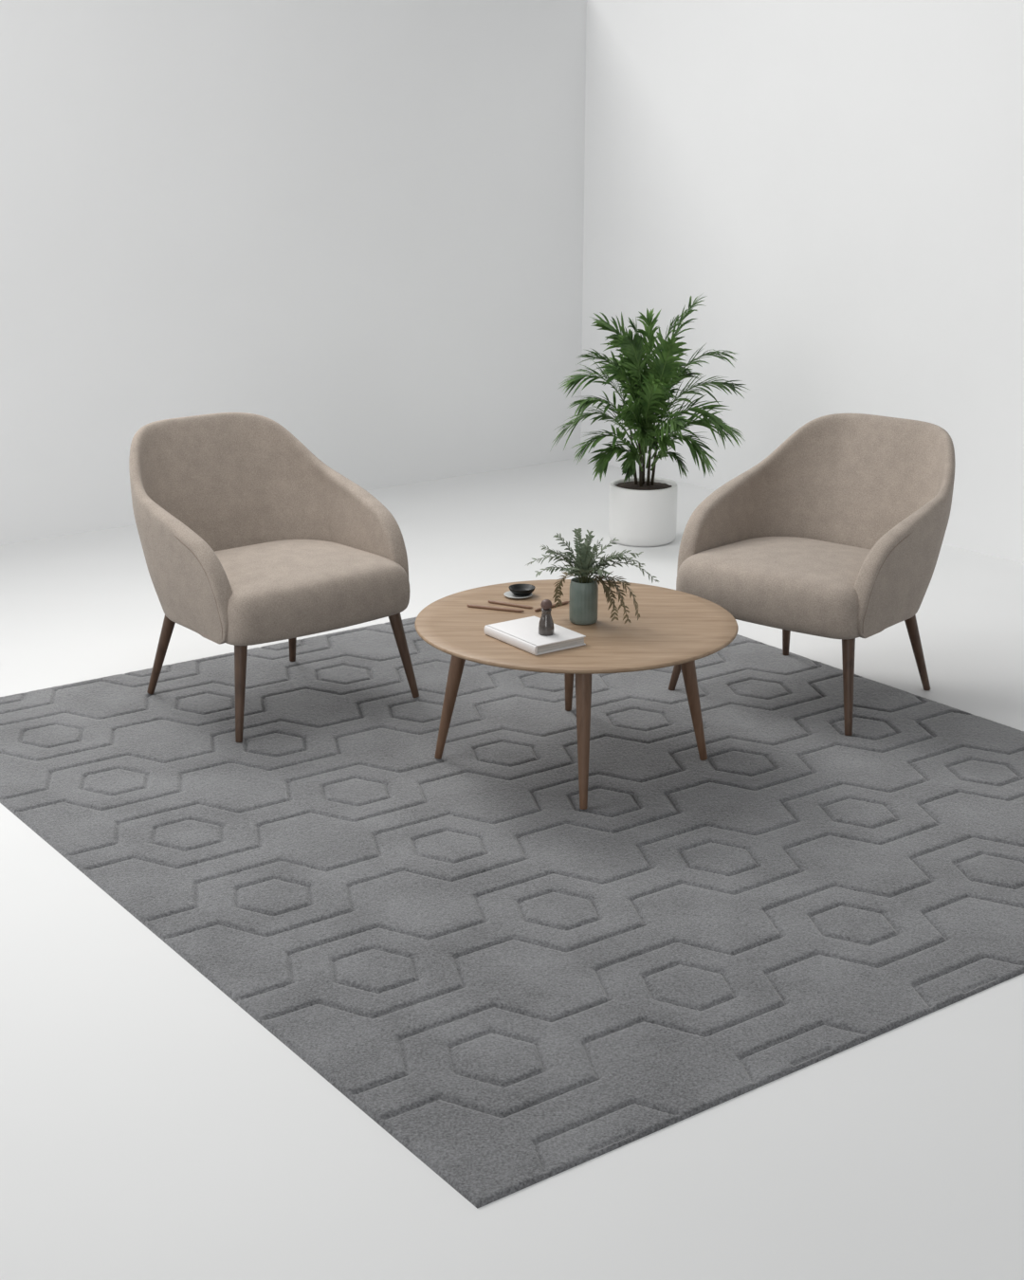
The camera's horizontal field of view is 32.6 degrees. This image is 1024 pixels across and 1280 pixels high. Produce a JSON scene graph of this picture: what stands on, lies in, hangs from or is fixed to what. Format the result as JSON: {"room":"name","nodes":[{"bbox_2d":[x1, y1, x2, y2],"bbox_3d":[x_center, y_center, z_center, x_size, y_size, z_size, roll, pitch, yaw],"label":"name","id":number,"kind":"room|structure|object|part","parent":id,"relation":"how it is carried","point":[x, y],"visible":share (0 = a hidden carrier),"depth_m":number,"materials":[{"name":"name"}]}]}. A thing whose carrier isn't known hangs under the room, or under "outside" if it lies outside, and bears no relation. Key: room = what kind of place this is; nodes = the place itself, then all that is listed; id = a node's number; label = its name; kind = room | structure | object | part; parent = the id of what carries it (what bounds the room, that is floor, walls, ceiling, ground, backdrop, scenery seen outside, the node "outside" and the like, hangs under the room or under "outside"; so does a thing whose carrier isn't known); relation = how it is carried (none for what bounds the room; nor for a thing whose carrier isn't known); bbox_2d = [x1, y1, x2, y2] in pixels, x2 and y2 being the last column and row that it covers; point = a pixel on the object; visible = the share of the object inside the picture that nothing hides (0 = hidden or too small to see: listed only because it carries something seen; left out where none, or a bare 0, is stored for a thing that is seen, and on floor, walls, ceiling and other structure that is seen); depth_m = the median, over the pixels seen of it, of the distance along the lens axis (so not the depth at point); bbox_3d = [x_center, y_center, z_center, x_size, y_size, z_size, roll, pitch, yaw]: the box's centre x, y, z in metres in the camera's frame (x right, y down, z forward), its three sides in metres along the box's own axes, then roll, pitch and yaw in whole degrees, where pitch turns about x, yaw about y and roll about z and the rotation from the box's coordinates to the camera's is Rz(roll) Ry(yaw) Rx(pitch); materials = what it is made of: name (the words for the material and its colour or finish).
{"room":"living room","nodes":[
{"label":"living room","id":0,"kind":"room"},
{"bbox_2d":[0,0,586,545],"bbox_3d":[-3.375,-1.304,6.347,9.620,2.380,0.120,-13,21,-36],"label":"wall","id":1,"kind":"structure","parent":0,"point":[355,228],"depth_m":7.97,"materials":[{"name":"white paint"}]},
{"bbox_2d":[0,457,1023,1279],"bbox_3d":[-0.470,0.984,3.118,9.620,0.100,9.620,-13,21,-36],"label":"floor","id":2,"kind":"structure","parent":0,"point":[152,1127],"depth_m":3.27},
{"bbox_2d":[0,616,1023,1208],"bbox_3d":[0.122,0.372,4.941,3.999,0.011,4.084,0,17,0],"label":"area rug","id":3,"kind":"object","parent":2,"relation":"on","point":[522,986],"visible":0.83,"depth_m":4.32,"materials":[{"name":"grey carpet"}]},
{"bbox_2d":[128,412,419,742],"bbox_3d":[-0.784,-0.235,5.477,0.730,0.840,0.792,-13,22,-38],"label":"armchair","id":4,"kind":"object","parent":3,"relation":"on","point":[247,538],"visible":1,"depth_m":5.46,"materials":[{"name":"beige fabric"}]},
{"bbox_3d":[-1.100,0.028,5.516,0.135,0.314,0.040,7,18,21],"label":"leg","id":5,"kind":"part","parent":4,"relation":"part of","materials":[{"name":"brown wood"}]},
{"bbox_3d":[-0.799,0.141,5.146,0.040,0.311,0.103,2,17,6],"label":"leg","id":6,"kind":"part","parent":4,"relation":"part of","materials":[{"name":"brown wood"}]},
{"bbox_3d":[-0.729,-0.061,5.811,0.040,0.314,0.135,-3,17,-11],"label":"leg","id":7,"kind":"part","parent":4,"relation":"part of","materials":[{"name":"brown wood"}]},
{"bbox_3d":[-0.711,-0.171,5.404,0.644,0.190,0.565,-13,22,-38],"label":"seat","id":8,"kind":"part","parent":4,"relation":"part of","materials":[{"name":"beige fabric"}]},
{"bbox_3d":[-0.345,0.032,5.508,0.103,0.311,0.040,1,17,4],"label":"leg","id":9,"kind":"part","parent":4,"relation":"part of","materials":[{"name":"brown wood"}]},
{"bbox_2d":[414,579,738,809],"bbox_3d":[0.180,0.142,4.980,0.907,0.412,0.907,0,17,0],"label":"coffee table","id":10,"kind":"object","parent":3,"relation":"on","point":[673,627],"visible":0.91,"depth_m":4.85,"materials":[{"name":"brown wood"}]},
{"bbox_3d":[-0.167,0.152,4.975,0.111,0.394,0.047,0,17,0],"label":"leg","id":11,"kind":"part","parent":10,"relation":"part of","materials":[{"name":"brown wood"}]},
{"bbox_2d":[467,604,524,612],"bbox_3d":[-0.047,-0.090,5.020,0.173,0.008,0.009,6,18,19],"label":"wooden stick","id":12,"kind":"object","parent":10,"relation":"on","point":[470,606],"visible":1,"depth_m":5.02,"materials":[{"name":"brown wood"}]},
{"bbox_2d":[488,600,532,608],"bbox_3d":[-0.004,-0.103,5.060,0.146,0.008,0.009,9,19,27],"label":"wooden stick","id":13,"kind":"object","parent":10,"relation":"on","point":[489,601],"visible":1,"depth_m":5.06,"materials":[{"name":"brown wood"}]},
{"bbox_2d":[503,590,532,599],"bbox_3d":[0.018,-0.132,5.157,0.085,0.008,0.085,0,17,0],"label":"saucer","id":14,"kind":"object","parent":10,"relation":"on","point":[509,594],"visible":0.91,"depth_m":5.15,"materials":[{"name":"grey ceramic"}]},
{"bbox_2d":[508,584,535,596],"bbox_3d":[0.029,-0.145,5.160,0.079,0.022,0.079,0,17,0],"label":"bowl","id":15,"kind":"object","parent":14,"relation":"on","point":[521,590],"visible":1,"depth_m":5.17,"materials":[{"name":"black ceramic"}]},
{"bbox_2d":[484,615,585,655],"bbox_3d":[0.061,-0.013,4.736,0.170,0.026,0.236,-11,20,-34],"label":"book","id":16,"kind":"object","parent":10,"relation":"on","point":[522,633],"visible":1,"depth_m":4.69,"materials":[{"name":"white paper"}]},
{"bbox_2d":[538,599,554,636],"bbox_3d":[0.092,-0.062,4.690,0.043,0.096,0.043,0,17,0],"label":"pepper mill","id":17,"kind":"object","parent":16,"relation":"on","point":[546,628],"visible":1,"depth_m":4.68,"materials":[{"name":"brown glass"}]},
{"bbox_2d":[534,601,569,611],"bbox_3d":[0.117,-0.098,5.046,0.141,0.008,0.009,-15,23,-41],"label":"wooden stick","id":18,"kind":"object","parent":10,"relation":"on","point":[563,602],"visible":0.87,"depth_m":5.05,"materials":[{"name":"brown wood"}]},
{"bbox_3d":[0.177,0.043,5.334,0.047,0.394,0.115,0,17,0],"label":"leg","id":19,"kind":"part","parent":10,"relation":"part of","materials":[{"name":"brown wood"}]},
{"bbox_2d":[568,576,598,624],"bbox_3d":[0.200,-0.109,4.888,0.079,0.122,0.079,0,17,0],"label":"vase","id":20,"kind":"object","parent":10,"relation":"on","point":[583,596],"visible":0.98,"depth_m":4.86,"materials":[{"name":"green ceramic"}]},
{"bbox_2d":[524,528,659,623],"bbox_3d":[0.225,-0.184,4.861,0.326,0.259,0.230,-8,19,-26],"label":"plant","id":21,"kind":"object","parent":20,"relation":"in","point":[584,562],"visible":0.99,"depth_m":4.84,"materials":[{"name":"green plant"}]},
{"bbox_3d":[0.189,0.251,4.653,0.047,0.394,0.111,0,17,0],"label":"leg","id":22,"kind":"part","parent":10,"relation":"part of","materials":[{"name":"brown wood"}]},
{"bbox_3d":[0.508,0.154,4.972,0.107,0.394,0.047,0,17,0],"label":"leg","id":23,"kind":"part","parent":10,"relation":"part of","materials":[{"name":"brown wood"}]},
{"bbox_2d":[668,413,955,735],"bbox_3d":[0.990,-0.245,5.568,0.730,0.849,0.812,14,21,39],"label":"armchair","id":24,"kind":"object","parent":3,"relation":"on","point":[838,532],"visible":0.96,"depth_m":5.55,"materials":[{"name":"beige fabric"}]},
{"bbox_3d":[0.555,0.012,5.590,0.106,0.311,0.040,-1,17,-3],"label":"leg","id":25,"kind":"part","parent":24,"relation":"part of","materials":[{"name":"brown wood"}]},
{"bbox_3d":[0.912,-0.188,5.492,0.644,0.190,0.565,14,21,39],"label":"seat","id":26,"kind":"part","parent":24,"relation":"part of","materials":[{"name":"beige fabric"}]},
{"bbox_3d":[0.928,-0.074,5.902,0.040,0.315,0.131,4,17,12],"label":"leg","id":27,"kind":"part","parent":24,"relation":"part of","materials":[{"name":"brown wood"}]},
{"bbox_3d":[1.005,0.126,5.221,0.040,0.311,0.106,-1,17,-5],"label":"leg","id":28,"kind":"part","parent":24,"relation":"part of","materials":[{"name":"brown wood"}]},
{"bbox_3d":[1.292,0.018,5.602,0.131,0.315,0.040,-6,18,-20],"label":"leg","id":29,"kind":"part","parent":24,"relation":"part of","materials":[{"name":"brown wood"}]},
{"bbox_2d":[549,295,748,547],"bbox_3d":[0.586,-0.945,7.455,0.690,1.069,0.761,13,21,35],"label":"potted palm","id":30,"kind":"object","parent":2,"relation":"on","point":[643,510],"visible":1,"depth_m":7.39,"materials":[{"name":"green plant"}]},
{"bbox_3d":[0.525,-0.784,7.534,0.041,0.246,0.015,0,17,0],"label":"stem","id":31,"kind":"part","parent":30,"relation":"part of","materials":[{"name":"green plant"}]},
{"bbox_3d":[0.549,-0.810,7.484,0.029,0.326,0.015,0,17,0],"label":"stem","id":32,"kind":"part","parent":30,"relation":"part of","materials":[{"name":"green plant"}]},
{"bbox_3d":[0.568,-0.863,7.520,0.014,0.405,0.015,0,17,0],"label":"stem","id":33,"kind":"part","parent":30,"relation":"part of","materials":[{"name":"green plant"}]},
{"bbox_3d":[0.590,-0.834,7.492,0.014,0.365,0.027,13,21,36],"label":"stem","id":34,"kind":"part","parent":30,"relation":"part of","materials":[{"name":"green plant"}]},
{"bbox_3d":[0.615,-0.790,7.521,0.035,0.266,0.015,0,17,0],"label":"stem","id":35,"kind":"part","parent":30,"relation":"part of","materials":[{"name":"green plant"}]},
{"bbox_2d":[608,476,677,547],"bbox_3d":[0.568,-0.555,7.582,0.293,0.250,0.293,0,17,0],"label":"pot","id":36,"kind":"object","parent":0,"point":[643,511],"depth_m":7.47,"materials":[{"name":"white ceramic"}]},
{"bbox_2d":[580,0,1023,564],"bbox_3d":[3.326,-1.026,5.496,0.120,2.380,9.500,-13,21,-36],"label":"wall","id":37,"kind":"structure","parent":0,"point":[840,182],"depth_m":7.77,"materials":[{"name":"white paint"}]}
]}

